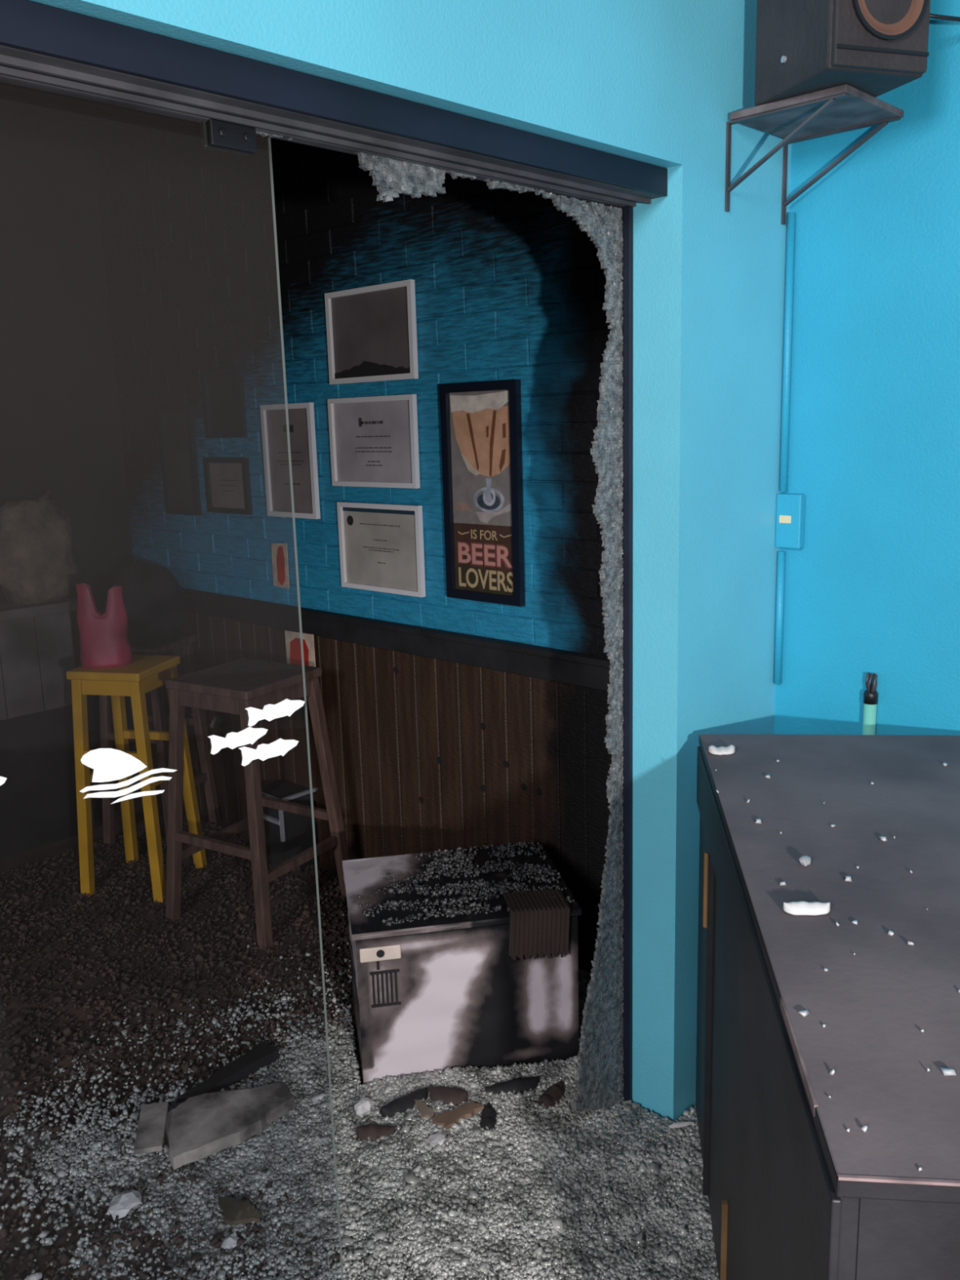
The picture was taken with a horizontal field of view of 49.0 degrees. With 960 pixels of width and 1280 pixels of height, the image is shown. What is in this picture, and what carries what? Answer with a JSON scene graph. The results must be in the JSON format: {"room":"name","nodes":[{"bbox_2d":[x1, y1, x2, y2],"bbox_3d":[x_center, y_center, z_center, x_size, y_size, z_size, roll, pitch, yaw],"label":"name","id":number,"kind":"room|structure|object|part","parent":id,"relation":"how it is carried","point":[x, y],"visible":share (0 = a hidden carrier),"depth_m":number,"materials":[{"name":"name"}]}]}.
{"room":"bar","nodes":[
{"label":"bar","id":0,"kind":"room"},
{"bbox_2d":[0,133,141,808],"bbox_3d":[-3.235,-0.260,2.910,0.100,2.750,5.130,9,16,43],"label":"wall","id":1,"kind":"structure","parent":0,"point":[60,433],"depth_m":4.29,"materials":[{"name":"grey paint"}]},
{"bbox_2d":[0,81,172,149],"bbox_3d":[-2.216,-1.479,1.626,3.027,0.100,5.130,9,16,43],"label":"ceiling","id":2,"kind":"structure","parent":0,"point":[24,112],"depth_m":3.88,"materials":[{"name":"grey paint"}]},
{"bbox_2d":[0,793,579,1279],"bbox_3d":[-2.163,1.312,2.198,3.197,0.100,5.280,9,16,43],"label":"floor","id":3,"kind":"structure","parent":0,"point":[58,847],"depth_m":3.20,"materials":[{"name":"brown wood"}]},
{"bbox_2d":[0,597,95,858],"bbox_3d":[-2.737,0.556,3.290,0.280,0.970,3.080,9,16,43],"label":"counter","id":4,"kind":"object","parent":3,"relation":"on","point":[38,795],"depth_m":4.15,"materials":[{"name":"grey"}]},
{"bbox_3d":[-1.877,0.129,3.969,0.020,0.380,0.141,9,16,43],"label":"panel","id":5,"kind":"part","parent":4,"relation":"part of","materials":[{"name":"grey"}]},
{"bbox_3d":[-1.777,0.105,4.071,0.020,0.380,0.141,9,16,43],"label":"panel","id":6,"kind":"part","parent":4,"relation":"part of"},
{"bbox_2d":[0,597,77,622],"bbox_3d":[-2.750,0.101,3.196,0.280,0.040,3.080,9,16,43],"label":"countertop","id":7,"kind":"structure","parent":4,"relation":"on","point":[8,611],"depth_m":4.08,"materials":[{"name":"grey"}]},
{"bbox_2d":[0,489,79,604],"bbox_3d":[-1.774,-0.371,4.162,0.221,0.434,0.364,9,16,43],"label":"sack","id":8,"kind":"object","parent":4,"relation":"on","point":[38,561],"visible":1,"depth_m":4.10,"materials":[{"name":"beige fabric"}]},
{"bbox_3d":[-1.677,0.081,4.173,0.020,0.380,0.141,9,16,43],"label":"panel","id":9,"kind":"part","parent":4,"relation":"part of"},
{"bbox_2d":[66,654,207,902],"bbox_3d":[-1.242,0.484,3.797,0.326,0.821,0.326,1,12,14],"label":"bar stool","id":10,"kind":"object","parent":3,"relation":"on","point":[145,673],"visible":0.8,"depth_m":3.69,"materials":[{"name":"yellow paint"}]},
{"bbox_3d":[-1.396,0.522,3.708,0.069,0.793,0.070,1,12,14],"label":"leg","id":11,"kind":"part","parent":10,"relation":"part of","materials":[{"name":"yellow paint"}]},
{"bbox_2d":[75,582,132,668],"bbox_3d":[-1.313,-0.055,3.668,0.174,0.290,0.102,-4,12,-11],"label":"bag","id":12,"kind":"object","parent":10,"relation":"on","point":[104,641],"visible":1,"depth_m":3.64,"materials":[{"name":"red plastic"}]},
{"bbox_3d":[-1.253,0.097,3.716,0.280,0.030,0.280,1,12,14],"label":"seat","id":13,"kind":"part","parent":10,"relation":"part of","materials":[{"name":"yellow paint"}]},
{"bbox_3d":[-1.335,0.469,3.951,0.069,0.793,0.070,1,12,14],"label":"leg","id":14,"kind":"part","parent":10,"relation":"part of","materials":[{"name":"yellow paint"}]},
{"bbox_3d":[-1.147,0.527,3.647,0.069,0.793,0.070,1,12,14],"label":"leg","id":15,"kind":"part","parent":10,"relation":"part of","materials":[{"name":"yellow paint"}]},
{"bbox_3d":[-1.087,0.475,3.891,0.069,0.793,0.070,1,12,14],"label":"leg","id":16,"kind":"part","parent":10,"relation":"part of","materials":[{"name":"yellow paint"}]},
{"bbox_2d":[98,634,221,847],"bbox_3d":[-1.309,0.399,4.240,0.334,0.811,0.334,2,12,19],"label":"bar stool","id":17,"kind":"object","parent":3,"relation":"on","point":[181,645],"visible":0.52,"depth_m":4.19,"materials":[{"name":"brown wood"}]},
{"bbox_3d":[-1.474,0.435,4.163,0.100,0.783,0.046,-7,13,-25],"label":"leg","id":18,"kind":"part","parent":17,"relation":"part of","materials":[{"name":"brown wood"}]},
{"bbox_2d":[102,560,188,644],"bbox_3d":[-1.310,-0.154,4.133,0.329,0.316,0.316,9,16,43],"label":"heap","id":19,"kind":"object","parent":17,"relation":"on","point":[155,602],"visible":0.91,"depth_m":4.04,"materials":[{"name":"black fabric"}]},
{"bbox_3d":[-1.391,0.382,4.405,0.046,0.783,0.100,-7,13,-25],"label":"leg","id":20,"kind":"part","parent":17,"relation":"part of","materials":[{"name":"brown wood"}]},
{"bbox_3d":[-1.226,0.445,4.080,0.046,0.783,0.100,-7,13,-25],"label":"leg","id":21,"kind":"part","parent":17,"relation":"part of","materials":[{"name":"brown wood"}]},
{"bbox_3d":[-1.320,0.017,4.160,0.280,0.030,0.280,2,12,19],"label":"seat","id":22,"kind":"part","parent":17,"relation":"part of","materials":[{"name":"brown wood"}]},
{"bbox_3d":[-1.143,0.392,4.322,0.100,0.783,0.046,-7,13,-25],"label":"leg","id":23,"kind":"part","parent":17,"relation":"part of","materials":[{"name":"brown wood"}]},
{"bbox_2d":[0,812,367,1279],"bbox_3d":[-1.010,1.050,3.010,2.514,0.048,1.919,9,16,43],"label":"rubble","id":24,"kind":"object","parent":3,"relation":"on","point":[5,1232],"visible":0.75,"depth_m":3.12,"materials":[{"name":"grey gravel"}]},
{"bbox_2d":[164,657,349,950],"bbox_3d":[-0.762,0.517,3.548,0.456,0.832,0.456,6,14,31],"label":"bar stool","id":25,"kind":"object","parent":3,"relation":"on","point":[234,686],"visible":0.93,"depth_m":3.44,"materials":[{"name":"brown wood"}]},
{"bbox_3d":[-1.010,0.550,3.494,0.129,0.804,0.048,-4,12,-13],"label":"leg","id":26,"kind":"part","parent":25,"relation":"part of","materials":[{"name":"brown wood"}]},
{"bbox_3d":[-0.773,0.125,3.466,0.360,0.030,0.360,6,14,31],"label":"seat","id":27,"kind":"part","parent":25,"relation":"part of","materials":[{"name":"brown wood"}]},
{"bbox_3d":[-0.702,0.580,3.307,0.048,0.804,0.129,-4,12,-13],"label":"leg","id":28,"kind":"part","parent":25,"relation":"part of","materials":[{"name":"brown wood"}]},
{"bbox_3d":[-0.512,0.512,3.608,0.129,0.804,0.048,-4,12,-13],"label":"leg","id":29,"kind":"part","parent":25,"relation":"part of","materials":[{"name":"brown wood"}]},
{"bbox_2d":[261,778,319,873],"bbox_3d":[-0.740,0.698,3.982,0.216,0.296,0.179,9,16,43],"label":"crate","id":30,"kind":"object","parent":3,"relation":"on","point":[287,834],"visible":0.61,"depth_m":3.92,"materials":[{"name":"grey"}]},
{"bbox_3d":[-0.742,0.632,3.968,0.216,0.161,0.179,9,16,43],"label":"edge trim","id":31,"kind":"part","parent":30,"relation":"part of","materials":[{"name":"silver metal"}]},
{"bbox_2d":[0,914,719,1279],"bbox_3d":[-0.214,1.145,2.401,2.202,0.060,1.792,9,16,43],"label":"glass","id":32,"kind":"object","parent":3,"relation":"on","point":[557,1192],"visible":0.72,"depth_m":2.29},
{"bbox_2d":[24,1271,42,1279],"bbox_3d":[-0.867,1.237,2.042,0.034,0.014,0.023,-10,14,-34],"label":"chunk","id":33,"kind":"object","parent":32,"relation":"on","point":[37,1276],"visible":1,"depth_m":2.04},
{"bbox_2d":[107,1189,141,1220],"bbox_3d":[-0.749,1.184,2.225,0.052,0.036,0.072,9,16,43],"label":"chunk","id":34,"kind":"object","parent":32,"relation":"on","point":[122,1203],"visible":1,"depth_m":2.21,"materials":[{"name":"white concrete"}]},
{"bbox_2d":[133,1081,294,1169],"bbox_3d":[-0.613,1.115,2.444,0.370,0.042,0.204,-6,13,-22],"label":"board","id":35,"kind":"object","parent":32,"relation":"on","point":[200,1126],"visible":1,"depth_m":2.43,"materials":[{"name":"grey wood"}]},
{"bbox_2d":[176,1041,279,1102],"bbox_3d":[-0.628,1.097,2.642,0.063,0.030,0.284,7,15,36],"label":"board","id":36,"kind":"object","parent":32,"relation":"on","point":[264,1054],"visible":0.8,"depth_m":2.66,"materials":[{"name":"black wood"}]},
{"bbox_2d":[221,1231,239,1248],"bbox_3d":[-0.502,1.209,2.119,0.027,0.020,0.039,9,16,43],"label":"chunk","id":37,"kind":"object","parent":32,"relation":"on","point":[230,1241],"visible":1,"depth_m":2.11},
{"bbox_2d":[217,1196,260,1225],"bbox_3d":[-0.505,1.187,2.191,0.122,0.010,0.063,9,16,43],"label":"board","id":38,"kind":"object","parent":32,"relation":"on","point":[235,1211],"visible":1,"depth_m":2.18,"materials":[{"name":"brown wood"}]},
{"bbox_2d":[311,1093,326,1102],"bbox_3d":[-0.392,1.116,2.570,0.020,0.013,0.044,9,16,43],"label":"chunk","id":39,"kind":"object","parent":32,"relation":"on","point":[318,1096],"visible":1,"depth_m":2.56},
{"bbox_2d":[354,1097,375,1116],"bbox_3d":[-0.276,1.110,2.505,0.037,0.034,0.056,3,13,21],"label":"chunk","id":40,"kind":"object","parent":32,"relation":"on","point":[363,1106],"visible":1,"depth_m":2.50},
{"bbox_2d":[356,1123,395,1141],"bbox_3d":[-0.239,1.128,2.426,0.090,0.025,0.052,-1,12,4],"label":"scrap","id":41,"kind":"object","parent":32,"relation":"on","point":[372,1131],"visible":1,"depth_m":2.42,"materials":[{"name":"brown wood"}]},
{"bbox_2d":[379,1087,427,1117],"bbox_3d":[-0.182,1.103,2.520,0.130,0.022,0.050,-10,14,-35],"label":"scrap","id":42,"kind":"object","parent":32,"relation":"on","point":[401,1104],"visible":1,"depth_m":2.50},
{"bbox_2d":[414,1099,434,1119],"bbox_3d":[-0.134,1.109,2.498,0.035,0.012,0.086,-6,13,-20],"label":"board","id":43,"kind":"object","parent":32,"relation":"on","point":[426,1112],"visible":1,"depth_m":2.48,"materials":[{"name":"brown wood"}]},
{"bbox_2d":[426,1131,447,1146],"bbox_3d":[-0.097,1.135,2.394,0.036,0.018,0.049,9,16,43],"label":"chunk","id":44,"kind":"object","parent":32,"relation":"on","point":[439,1138],"visible":1,"depth_m":2.39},
{"bbox_2d":[427,1085,468,1105],"bbox_3d":[-0.077,1.094,2.545,0.100,0.021,0.061,1,12,14],"label":"scrap","id":45,"kind":"object","parent":32,"relation":"on","point":[455,1095],"visible":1,"depth_m":2.53,"materials":[{"name":"brown wood"}]},
{"bbox_2d":[431,1101,484,1130],"bbox_3d":[-0.051,1.114,2.475,0.122,0.012,0.047,-10,14,-36],"label":"board","id":46,"kind":"object","parent":32,"relation":"on","point":[446,1119],"visible":1,"depth_m":2.47,"materials":[{"name":"brown wood"}]},
{"bbox_2d":[479,1101,497,1129],"bbox_3d":[0.019,1.115,2.472,0.041,0.022,0.080,-1,12,4],"label":"scrap","id":47,"kind":"object","parent":32,"relation":"on","point":[488,1115],"visible":1,"depth_m":2.46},
{"bbox_2d":[484,1075,539,1094],"bbox_3d":[0.079,1.093,2.590,0.140,0.021,0.050,-5,12,-16],"label":"scrap","id":48,"kind":"object","parent":32,"relation":"on","point":[521,1084],"visible":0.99,"depth_m":2.58,"materials":[{"name":"black"}]},
{"bbox_2d":[537,1080,564,1107],"bbox_3d":[0.175,1.099,2.554,0.053,0.023,0.090,6,14,33],"label":"scrap","id":49,"kind":"object","parent":32,"relation":"on","point":[553,1093],"visible":1,"depth_m":2.54,"materials":[{"name":"brown wood"}]},
{"bbox_2d":[668,1121,693,1128],"bbox_3d":[0.461,1.106,2.408,0.062,0.009,0.013,-4,12,-11],"label":"chunk","id":50,"kind":"object","parent":32,"relation":"on","point":[680,1124],"visible":1,"depth_m":2.40,"materials":[{"name":"white stone"}]},
{"bbox_2d":[342,840,582,1084],"bbox_3d":[-0.062,0.841,2.839,0.576,0.443,0.454,-4,12,-10],"label":"appliance","id":51,"kind":"object","parent":3,"relation":"on","point":[436,984],"visible":0.97,"depth_m":2.65,"materials":[{"name":"metal"}]},
{"bbox_3d":[-0.242,0.762,2.562,0.100,0.036,0.008,-4,12,-10],"label":"hinge plate","id":52,"kind":"part","parent":51,"relation":"part of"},
{"bbox_2d":[369,968,400,1008],"bbox_3d":[-0.232,0.855,2.583,0.072,0.094,0.007,-4,12,-10],"label":"vent grille","id":53,"kind":"object","parent":51,"relation":"attached to","point":[384,984],"depth_m":2.58,"materials":[{"name":"black metal"}]},
{"bbox_3d":[-0.067,0.654,2.799,0.575,0.020,0.451,-4,12,-10],"label":"lid","id":54,"kind":"part","parent":51,"relation":"part of","materials":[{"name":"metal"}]},
{"bbox_2d":[502,888,569,959],"bbox_3d":[0.139,0.718,2.661,0.156,0.144,0.102,-4,12,-10],"label":"cloth","id":55,"kind":"object","parent":51,"relation":"on","point":[539,922],"visible":1,"depth_m":2.62,"materials":[{"name":"brown fabric"}]},
{"bbox_2d":[30,0,684,168],"bbox_3d":[-1.219,-1.048,0.414,0.167,1.008,4.452,9,16,43],"label":"wall","id":56,"kind":"structure","parent":0,"point":[606,76],"depth_m":1.63,"materials":[{"name":"paint"}]},
{"bbox_2d":[0,0,667,208],"bbox_3d":[-1.210,-0.526,0.528,0.117,0.059,4.451,9,16,43],"label":"door track","id":57,"kind":"object","parent":56,"relation":"attached to","point":[44,47],"visible":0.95,"depth_m":1.44,"materials":[{"name":"metal"}]},
{"bbox_2d":[0,118,343,1279],"bbox_3d":[-0.740,0.367,1.250,0.030,2.016,1.350,9,16,43],"label":"door","id":58,"kind":"structure","parent":57,"relation":"attached to","point":[108,764],"depth_m":1.56,"materials":[{"name":"clear glass"}]},
{"bbox_3d":[-0.741,0.369,1.252,0.006,2.010,1.350,9,16,43],"label":"glass pane","id":59,"kind":"part","parent":58,"relation":"part of","materials":[{"name":"grey"}]},
{"bbox_2d":[255,130,624,1112],"bbox_3d":[0.008,0.190,2.020,0.017,2.065,0.883,9,16,43],"label":"broken glass edge","id":60,"kind":"structure","parent":57,"relation":"attached to","point":[599,1085],"depth_m":2.25,"materials":[{"name":"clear glass"}]},
{"bbox_3d":[0.142,0.166,2.157,0.016,2.049,0.497,9,16,43],"label":"crazed glass","id":61,"kind":"part","parent":60,"relation":"part of","materials":[{"name":"clear glass"}]},
{"bbox_2d":[94,0,959,735],"bbox_3d":[0.158,-0.567,3.048,4.750,3.100,0.156,9,16,43],"label":"wall","id":62,"kind":"structure","parent":0,"point":[508,286],"depth_m":2.92,"materials":[{"name":"paint"}]},
{"bbox_2d":[156,404,201,515],"bbox_3d":[-1.205,-0.718,4.219,0.240,0.427,0.018,9,16,43],"label":"framed picture","id":63,"kind":"object","parent":62,"relation":"attached to","point":[176,430],"visible":1,"depth_m":4.22,"materials":[{"name":"black"}]},
{"bbox_2d":[169,452,192,502],"bbox_3d":[-1.202,-0.654,4.234,0.140,0.197,0.001,9,16,43],"label":"print","id":64,"kind":"object","parent":63,"relation":"attached to","point":[180,474],"depth_m":4.23,"materials":[{"name":"grey"}]},
{"bbox_2d":[200,367,247,438],"bbox_3d":[-0.958,-0.882,3.938,0.250,0.250,0.018,9,16,43],"label":"framed certificate","id":65,"kind":"object","parent":62,"relation":"attached to","point":[223,389],"visible":1,"depth_m":3.94,"materials":[{"name":"black"}]},
{"bbox_2d":[203,457,252,515],"bbox_3d":[-0.961,-0.588,4.011,0.278,0.210,0.018,9,16,43],"label":"framed certificate","id":66,"kind":"object","parent":62,"relation":"attached to","point":[227,479],"visible":1,"depth_m":4.01,"materials":[{"name":"black"}]},
{"bbox_2d":[219,480,237,491],"bbox_3d":[-0.959,-0.588,4.012,0.120,0.043,0.001,9,16,43],"label":"print","id":67,"kind":"object","parent":66,"relation":"attached to","point":[224,485],"depth_m":4.01,"materials":[{"name":"grey paper"}]},
{"bbox_2d":[271,542,289,588],"bbox_3d":[-0.734,-0.274,3.869,0.097,0.168,0.006,9,16,43],"label":"notice","id":68,"kind":"object","parent":62,"relation":"attached to","point":[279,550],"visible":1,"depth_m":3.86,"materials":[{"name":"paper"}]},
{"bbox_2d":[259,402,320,519],"bbox_3d":[-0.671,-0.631,3.717,0.289,0.395,0.018,9,16,43],"label":"framed certificate","id":69,"kind":"object","parent":62,"relation":"attached to","point":[300,415],"visible":0.85,"depth_m":3.71,"materials":[{"name":"white"}]},
{"bbox_2d":[276,424,304,484],"bbox_3d":[-0.670,-0.652,3.715,0.160,0.207,0.001,9,16,43],"label":"print","id":70,"kind":"object","parent":69,"relation":"attached to","point":[296,432],"depth_m":3.71,"materials":[{"name":"grey paper"}]},
{"bbox_2d":[284,630,315,666],"bbox_3d":[-0.650,0.058,3.814,0.168,0.178,0.006,9,16,43],"label":"notice","id":71,"kind":"object","parent":62,"relation":"attached to","point":[293,647],"visible":0.76,"depth_m":3.81,"materials":[{"name":"white paper"}]},
{"bbox_2d":[324,279,418,384],"bbox_3d":[-0.347,-0.962,3.322,0.411,0.288,0.018,9,16,43],"label":"framed picture","id":72,"kind":"object","parent":62,"relation":"attached to","point":[371,335],"visible":1,"depth_m":3.31,"materials":[{"name":"white"}]},
{"bbox_2d":[327,394,420,488],"bbox_3d":[-0.347,-0.638,3.399,0.415,0.286,0.018,9,16,43],"label":"framed certificate","id":73,"kind":"object","parent":62,"relation":"attached to","point":[374,442],"visible":1,"depth_m":3.39,"materials":[{"name":"white paper"}]},
{"bbox_2d":[355,417,391,466],"bbox_3d":[-0.346,-0.639,3.401,0.180,0.154,0.001,9,16,43],"label":"print","id":74,"kind":"object","parent":73,"relation":"attached to","point":[373,436],"depth_m":3.40,"materials":[{"name":"grey paper"}]},
{"bbox_2d":[149,587,612,973],"bbox_3d":[-0.466,0.391,3.751,2.922,0.975,0.046,9,16,43],"label":"wainscoting","id":75,"kind":"structure","parent":62,"relation":"attached to","point":[438,739],"depth_m":3.43,"materials":[{"name":"brown wood"}]},
{"bbox_3d":[-0.479,-0.042,3.661,2.922,0.090,0.045,9,16,43],"label":"cap rail","id":76,"kind":"part","parent":75,"relation":"part of","materials":[{"name":"black wood"}]},
{"bbox_2d":[337,501,426,597],"bbox_3d":[-0.328,-0.302,3.460,0.401,0.289,0.018,9,16,43],"label":"framed certificate","id":77,"kind":"object","parent":62,"relation":"attached to","point":[381,545],"visible":1,"depth_m":3.45,"materials":[{"name":"white paper"}]},
{"bbox_2d":[360,523,399,564],"bbox_3d":[-0.327,-0.315,3.459,0.200,0.128,0.001,9,16,43],"label":"print","id":78,"kind":"object","parent":77,"relation":"attached to","point":[380,543],"depth_m":3.46,"materials":[{"name":"grey paper"}]},
{"bbox_2d":[439,379,524,606],"bbox_3d":[0.005,-0.430,3.100,0.303,0.640,0.022,9,16,43],"label":"framed poster","id":79,"kind":"object","parent":62,"relation":"attached to","point":[482,452],"visible":1,"depth_m":3.10,"materials":[{"name":"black paper"}]},
{"bbox_2d":[448,389,511,526],"bbox_3d":[0.005,-0.530,3.083,0.251,0.384,0.001,9,16,43],"label":"art","id":80,"kind":"object","parent":79,"relation":"on","point":[480,420],"depth_m":3.08},
{"bbox_2d":[453,522,512,573],"bbox_3d":[0.014,-0.242,3.143,0.251,0.203,0.001,9,16,43],"label":"lettering","id":81,"kind":"object","parent":79,"relation":"attached to","point":[478,547],"depth_m":3.14},
{"bbox_3d":[0.024,-0.440,3.084,0.032,0.067,0.001,9,16,43],"label":"glass stem","id":82,"kind":"part","parent":79,"relation":"part of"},
{"bbox_2d":[773,212,805,684],"bbox_3d":[0.715,-0.416,2.416,0.062,1.070,0.026,9,16,43],"label":"conduit","id":83,"kind":"object","parent":62,"relation":"attached to","point":[790,508],"visible":1,"depth_m":2.43,"materials":[{"name":"paint"}]},
{"bbox_2d":[778,515,791,523],"bbox_3d":[0.707,-0.279,2.440,0.030,0.018,0.002,9,16,43],"label":"switch","id":84,"kind":"object","parent":83,"relation":"attached to","point":[782,518],"depth_m":2.44,"materials":[{"name":"beige plastic"}]},
{"bbox_2d":[862,672,878,734],"bbox_3d":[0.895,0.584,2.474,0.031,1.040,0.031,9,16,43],"label":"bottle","id":85,"kind":"object","parent":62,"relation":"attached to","point":[870,695],"visible":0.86,"depth_m":2.37,"materials":[{"name":"teal"}]},
{"bbox_2d":[628,0,791,1120],"bbox_3d":[0.493,-0.430,2.347,0.167,3.100,0.428,9,16,43],"label":"wall pillar","id":86,"kind":"structure","parent":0,"point":[709,280],"depth_m":2.26,"materials":[{"name":"paint"}]},
{"bbox_2d":[618,206,633,1102],"bbox_3d":[0.318,0.122,2.336,0.042,2.033,0.012,9,16,43],"label":"door frame","id":87,"kind":"structure","parent":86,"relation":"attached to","point":[628,211],"depth_m":2.30,"materials":[{"name":"metal"}]},
{"bbox_2d":[724,84,903,224],"bbox_3d":[0.674,-0.970,2.134,0.255,0.183,0.262,9,16,43],"label":"wall bracket","id":88,"kind":"object","parent":86,"relation":"attached to","point":[841,108],"visible":1,"depth_m":2.10,"materials":[{"name":"grey metal"}]},
{"bbox_2d":[754,0,930,106],"bbox_3d":[0.667,-1.229,1.943,0.211,0.400,0.258,-5,12,-18],"label":"loudspeaker","id":89,"kind":"object","parent":88,"relation":"on","point":[876,48],"visible":0.96,"depth_m":1.89,"materials":[{"name":"black plastic"}]},
{"bbox_3d":[0.566,-1.082,1.964,0.005,0.011,0.012,-5,12,-18],"label":"knob","id":90,"kind":"part","parent":89,"relation":"part of","materials":[{"name":"silver metal"}]},
{"bbox_2d":[929,13,959,22],"bbox_3d":[0.885,-1.170,1.978,0.173,0.023,0.023,-4,12,-10],"label":"cable","id":91,"kind":"object","parent":89,"relation":"attached to","point":[931,15],"visible":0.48,"depth_m":1.97,"materials":[{"name":"black plastic"}]},
{"bbox_3d":[0.319,1.893,-0.943,4.803,0.100,6.480,9,16,43],"label":"floor","id":92,"kind":"structure","parent":0,"visible":0},
{"bbox_2d":[695,733,959,1279],"bbox_3d":[0.700,0.803,1.663,0.612,0.951,1.358,0,12,7],"label":"counter","id":93,"kind":"object","parent":92,"relation":"on","point":[793,1193],"depth_m":1.39,"materials":[{"name":"black metal"}]},
{"bbox_2d":[708,744,734,755],"bbox_3d":[0.488,0.219,2.127,0.052,0.016,0.036,-1,12,4],"label":"flake","id":94,"kind":"object","parent":93,"relation":"on","point":[730,749],"visible":1,"depth_m":2.12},
{"bbox_2d":[755,817,761,823],"bbox_3d":[0.465,0.302,1.761,0.010,0.006,0.016,1,12,12],"label":"bit","id":95,"kind":"object","parent":93,"relation":"on","point":[758,820],"visible":1,"depth_m":1.76,"materials":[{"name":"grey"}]},
{"bbox_3d":[0.397,0.427,1.614,0.009,0.126,1.347,0,12,7],"label":"rail","id":96,"kind":"part","parent":93,"relation":"part of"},
{"bbox_3d":[0.420,0.791,1.693,0.018,0.878,1.345,0,12,7],"label":"panel","id":97,"kind":"part","parent":93,"relation":"part of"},
{"bbox_2d":[798,1009,809,1016],"bbox_3d":[0.368,0.423,1.196,0.012,0.004,0.008,-10,14,-33],"label":"bit","id":98,"kind":"object","parent":93,"relation":"on","point":[804,1012],"visible":1,"depth_m":1.20,"materials":[{"name":"grey glass"}]},
{"bbox_2d":[799,855,810,866],"bbox_3d":[0.491,0.333,1.590,0.017,0.013,0.018,5,13,29],"label":"chunk","id":99,"kind":"object","parent":93,"relation":"on","point":[805,860],"visible":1,"depth_m":1.58,"materials":[{"name":"grey glass"}]},
{"bbox_2d":[782,901,830,915],"bbox_3d":[0.446,0.364,1.440,0.062,0.014,0.026,-1,12,4],"label":"flake","id":100,"kind":"object","parent":93,"relation":"on","point":[798,908],"visible":1,"depth_m":1.43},
{"bbox_2d":[829,1068,835,1075],"bbox_3d":[0.363,0.445,1.088,0.005,0.006,0.007,-1,12,2],"label":"bit","id":101,"kind":"object","parent":93,"relation":"on","point":[832,1071],"visible":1,"depth_m":1.09,"materials":[{"name":"grey glass"}]},
{"bbox_2d":[844,875,851,881],"bbox_3d":[0.536,0.347,1.535,0.010,0.006,0.015,1,12,11],"label":"bit","id":102,"kind":"object","parent":93,"relation":"on","point":[847,877],"visible":1,"depth_m":1.53,"materials":[{"name":"grey glass"}]},
{"bbox_2d":[852,919,858,924],"bbox_3d":[0.501,0.376,1.405,0.006,0.004,0.010,6,14,34],"label":"bit","id":103,"kind":"object","parent":93,"relation":"on","point":[855,922],"visible":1,"depth_m":1.40,"materials":[{"name":"grey glass"}]},
{"bbox_2d":[861,1124,867,1132],"bbox_3d":[0.364,0.464,1.000,0.006,0.005,0.005,8,15,38],"label":"bit","id":104,"kind":"object","parent":93,"relation":"on","point":[864,1128],"visible":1,"depth_m":1.00,"materials":[{"name":"grey"}]},
{"bbox_2d":[878,835,887,841],"bbox_3d":[0.641,0.315,1.674,0.010,0.006,0.016,-6,13,-21],"label":"bit","id":105,"kind":"object","parent":93,"relation":"on","point":[882,837],"visible":1,"depth_m":1.67,"materials":[{"name":"grey glass"}]},
{"bbox_2d":[887,928,893,936],"bbox_3d":[0.535,0.381,1.373,0.008,0.005,0.013,3,13,21],"label":"bit","id":106,"kind":"object","parent":93,"relation":"on","point":[890,932],"visible":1,"depth_m":1.37,"materials":[{"name":"grey glass"}]},
{"bbox_3d":[0.633,0.926,1.014,0.558,0.878,0.020,0,12,7],"label":"panel","id":107,"kind":"part","parent":93,"relation":"part of","materials":[{"name":"grey metal"}]},
{"bbox_2d":[907,941,914,946],"bbox_3d":[0.549,0.386,1.343,0.008,0.007,0.006,2,12,17],"label":"bit","id":108,"kind":"object","parent":93,"relation":"on","point":[909,943],"visible":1,"depth_m":1.34,"materials":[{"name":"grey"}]},
{"bbox_2d":[940,1067,955,1075],"bbox_3d":[0.481,0.443,1.082,0.013,0.005,0.009,-1,12,5],"label":"bit","id":109,"kind":"object","parent":93,"relation":"on","point":[946,1071],"visible":1,"depth_m":1.08,"materials":[{"name":"grey glass"}]}
]}

